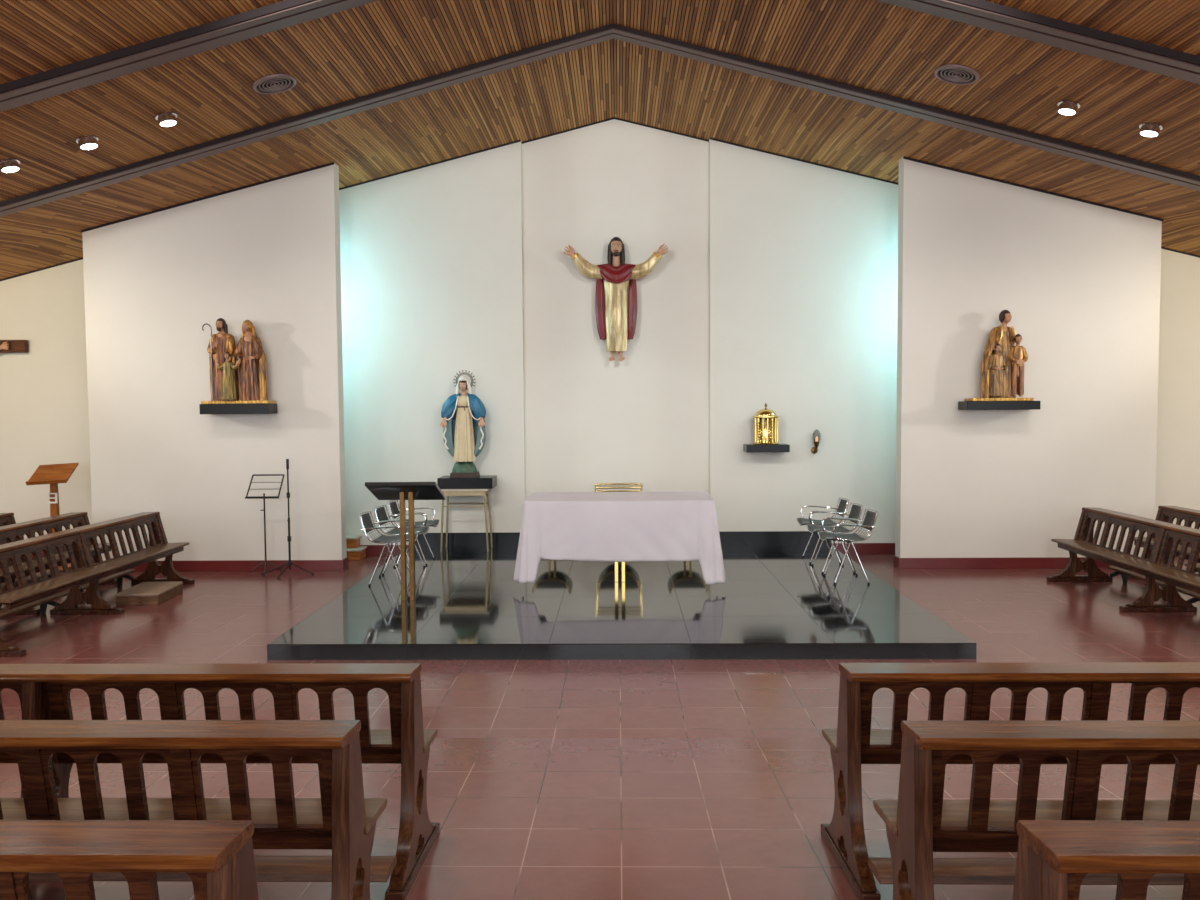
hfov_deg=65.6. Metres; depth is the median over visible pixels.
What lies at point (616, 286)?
statue
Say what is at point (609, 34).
ceiling beam
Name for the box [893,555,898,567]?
baseboard
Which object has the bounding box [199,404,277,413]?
wall shelf
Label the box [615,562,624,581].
altar table
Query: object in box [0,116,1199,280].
trim
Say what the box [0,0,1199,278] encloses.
ceiling
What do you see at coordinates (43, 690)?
pew
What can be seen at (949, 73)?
ceiling vent
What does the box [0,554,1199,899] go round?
floor
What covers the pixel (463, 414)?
statue
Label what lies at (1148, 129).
ceiling lamp
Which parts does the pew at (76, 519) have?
panel, foot rail, rail, panel, seat, panel, foot rail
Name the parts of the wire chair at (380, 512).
leg, armrest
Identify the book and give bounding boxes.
[1016,360,1023,363]
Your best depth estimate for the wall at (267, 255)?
11.19 m
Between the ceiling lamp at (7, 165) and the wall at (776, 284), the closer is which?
the ceiling lamp at (7, 165)
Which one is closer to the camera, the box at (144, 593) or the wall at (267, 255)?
the box at (144, 593)
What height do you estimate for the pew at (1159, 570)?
0.815 m
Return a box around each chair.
[359,511,417,585]
[373,505,429,574]
[387,500,438,565]
[595,483,642,491]
[796,497,849,563]
[806,503,862,573]
[818,509,878,584]
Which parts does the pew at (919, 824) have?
panel, seat, rail, panel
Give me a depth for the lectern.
8.89 m
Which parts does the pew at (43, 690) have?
panel, panel, rail, panel, seat, panel, foot rail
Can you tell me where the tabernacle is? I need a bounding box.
[752,403,778,444]
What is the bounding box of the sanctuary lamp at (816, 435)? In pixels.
[811,429,820,453]
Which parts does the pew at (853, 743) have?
foot rail, panel, seat, rail, panel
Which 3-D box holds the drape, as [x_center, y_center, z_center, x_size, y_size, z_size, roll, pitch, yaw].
[0.209,-2.257,11.921,0.550,0.260,0.168,0,3,1]
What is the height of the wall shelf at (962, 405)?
0.100 m
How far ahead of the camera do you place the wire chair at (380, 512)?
10.53 m
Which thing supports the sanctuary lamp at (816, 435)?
attached to the wall at (776, 284)
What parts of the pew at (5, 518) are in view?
rail, panel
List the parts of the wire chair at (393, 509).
armrest, armrest, leg, leg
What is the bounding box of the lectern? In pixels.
[365,482,444,600]
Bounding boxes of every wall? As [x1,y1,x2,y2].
[0,119,1199,544]
[82,163,346,560]
[895,158,1161,557]
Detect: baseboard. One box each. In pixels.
[31,531,1189,557]
[131,560,343,571]
[343,557,348,569]
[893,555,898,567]
[898,557,1112,568]
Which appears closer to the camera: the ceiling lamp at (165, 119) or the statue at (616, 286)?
the ceiling lamp at (165, 119)
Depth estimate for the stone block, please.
11.81 m
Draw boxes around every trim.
[0,0,1199,93]
[0,22,1199,206]
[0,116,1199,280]
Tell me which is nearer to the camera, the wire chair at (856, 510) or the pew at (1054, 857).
the pew at (1054, 857)
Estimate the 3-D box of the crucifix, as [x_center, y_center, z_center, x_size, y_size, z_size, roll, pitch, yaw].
[-8.421,-0.825,12.178,1.780,2.250,0.280,0,3,1]
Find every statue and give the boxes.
[440,370,485,477]
[564,237,668,360]
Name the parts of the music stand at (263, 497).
desk frame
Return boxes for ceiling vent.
[252,73,296,93]
[934,64,979,84]
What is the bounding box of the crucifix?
[0,340,28,352]
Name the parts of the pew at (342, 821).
panel, rail, seat, panel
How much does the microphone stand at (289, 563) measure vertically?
1.370 m
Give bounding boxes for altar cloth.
[513,492,725,583]
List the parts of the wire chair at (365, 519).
leg, armrest, leg, armrest, leg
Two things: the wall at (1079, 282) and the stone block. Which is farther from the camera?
the stone block
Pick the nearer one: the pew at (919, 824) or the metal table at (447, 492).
the pew at (919, 824)
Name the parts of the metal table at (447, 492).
leg, leg, leg, leg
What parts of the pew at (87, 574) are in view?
panel, foot rail, panel, rail, panel, foot rail, seat, panel, panel, foot rail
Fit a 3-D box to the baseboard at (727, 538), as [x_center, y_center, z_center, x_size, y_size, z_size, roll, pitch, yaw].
[0.256,1.230,12.307,21.000,0.310,0.138,0,3,1]
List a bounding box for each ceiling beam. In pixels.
[0,0,1199,111]
[0,29,1199,216]
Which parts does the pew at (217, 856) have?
panel, rail, panel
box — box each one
[115,581,182,605]
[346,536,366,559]
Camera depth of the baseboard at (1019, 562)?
11.10 m
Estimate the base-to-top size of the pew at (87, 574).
0.815 m
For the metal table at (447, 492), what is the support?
on the platform
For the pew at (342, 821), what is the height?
0.852 m
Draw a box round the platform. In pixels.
[267,545,976,659]
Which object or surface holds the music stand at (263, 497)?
on the floor
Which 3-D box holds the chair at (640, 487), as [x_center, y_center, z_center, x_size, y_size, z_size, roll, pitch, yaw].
[0.236,0.864,11.689,0.614,0.854,0.542,0,3,1]
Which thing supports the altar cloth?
on the altar table at (616, 563)
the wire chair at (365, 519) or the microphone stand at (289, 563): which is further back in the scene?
the microphone stand at (289, 563)
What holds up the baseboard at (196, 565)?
attached to the wall at (267, 255)
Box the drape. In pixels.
[597,264,635,282]
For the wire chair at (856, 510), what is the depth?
10.41 m
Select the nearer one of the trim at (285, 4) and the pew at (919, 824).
the pew at (919, 824)
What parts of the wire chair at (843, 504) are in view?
leg, leg, armrest, armrest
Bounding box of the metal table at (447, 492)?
[440,489,492,551]
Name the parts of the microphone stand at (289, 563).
leg, leg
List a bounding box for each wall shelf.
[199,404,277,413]
[743,444,789,451]
[958,401,1039,409]
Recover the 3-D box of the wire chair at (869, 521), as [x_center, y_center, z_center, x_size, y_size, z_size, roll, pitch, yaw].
[2.622,1.006,9.793,0.577,0.735,0.553,0,3,1]
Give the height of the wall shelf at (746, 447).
0.095 m
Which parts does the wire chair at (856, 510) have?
leg, leg, armrest, armrest, leg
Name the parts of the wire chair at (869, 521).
leg, leg, armrest, leg, armrest, leg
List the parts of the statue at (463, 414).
globe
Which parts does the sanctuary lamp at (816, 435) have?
arm, lamp shade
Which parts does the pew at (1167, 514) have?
panel, seat, panel, rail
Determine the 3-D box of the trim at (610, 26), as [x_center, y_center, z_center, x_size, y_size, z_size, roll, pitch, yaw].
[0.172,-2.743,9.328,21.000,2.896,0.310,0,3,1]
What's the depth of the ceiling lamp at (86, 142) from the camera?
8.39 m
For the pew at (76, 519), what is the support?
on the floor
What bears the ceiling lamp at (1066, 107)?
attached to the ceiling
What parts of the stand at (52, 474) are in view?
post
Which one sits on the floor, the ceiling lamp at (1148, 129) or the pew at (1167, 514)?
the pew at (1167, 514)
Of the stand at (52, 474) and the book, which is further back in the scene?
the stand at (52, 474)
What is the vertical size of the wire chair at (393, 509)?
0.735 m
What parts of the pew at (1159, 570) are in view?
foot rail, panel, panel, seat, rail, foot rail, panel, panel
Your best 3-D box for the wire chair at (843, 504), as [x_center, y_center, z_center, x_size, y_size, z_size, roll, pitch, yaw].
[2.646,0.946,10.990,0.577,0.735,0.553,0,3,2]
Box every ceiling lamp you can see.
[0,158,19,172]
[76,135,98,149]
[155,111,176,126]
[1057,100,1080,114]
[1139,122,1162,136]
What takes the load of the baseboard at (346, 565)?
attached to the wall at (267, 255)
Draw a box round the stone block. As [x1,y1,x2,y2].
[437,475,496,488]
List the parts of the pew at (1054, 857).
panel, rail, panel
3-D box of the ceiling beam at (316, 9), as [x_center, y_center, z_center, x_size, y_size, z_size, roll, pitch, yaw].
[0.130,-2.621,7.167,21.000,2.924,0.300,0,3,1]
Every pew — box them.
[0,512,122,614]
[0,512,194,656]
[0,513,41,583]
[0,663,439,899]
[0,720,386,899]
[0,820,258,899]
[820,662,1199,899]
[873,720,1199,899]
[1012,820,1199,899]
[1047,507,1199,611]
[1128,506,1199,578]
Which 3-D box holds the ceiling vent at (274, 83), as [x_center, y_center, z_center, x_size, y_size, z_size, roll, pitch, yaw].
[-2.919,-3.284,8.355,0.377,0.118,0.390,0,3,8]
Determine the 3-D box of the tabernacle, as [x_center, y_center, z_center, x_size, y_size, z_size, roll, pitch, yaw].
[2.133,-0.341,11.978,0.344,0.535,0.344,0,3,1]
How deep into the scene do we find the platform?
8.26 m
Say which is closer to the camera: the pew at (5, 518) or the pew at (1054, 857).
the pew at (1054, 857)
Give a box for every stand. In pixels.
[25,463,78,570]
[245,474,283,575]
[261,459,313,578]

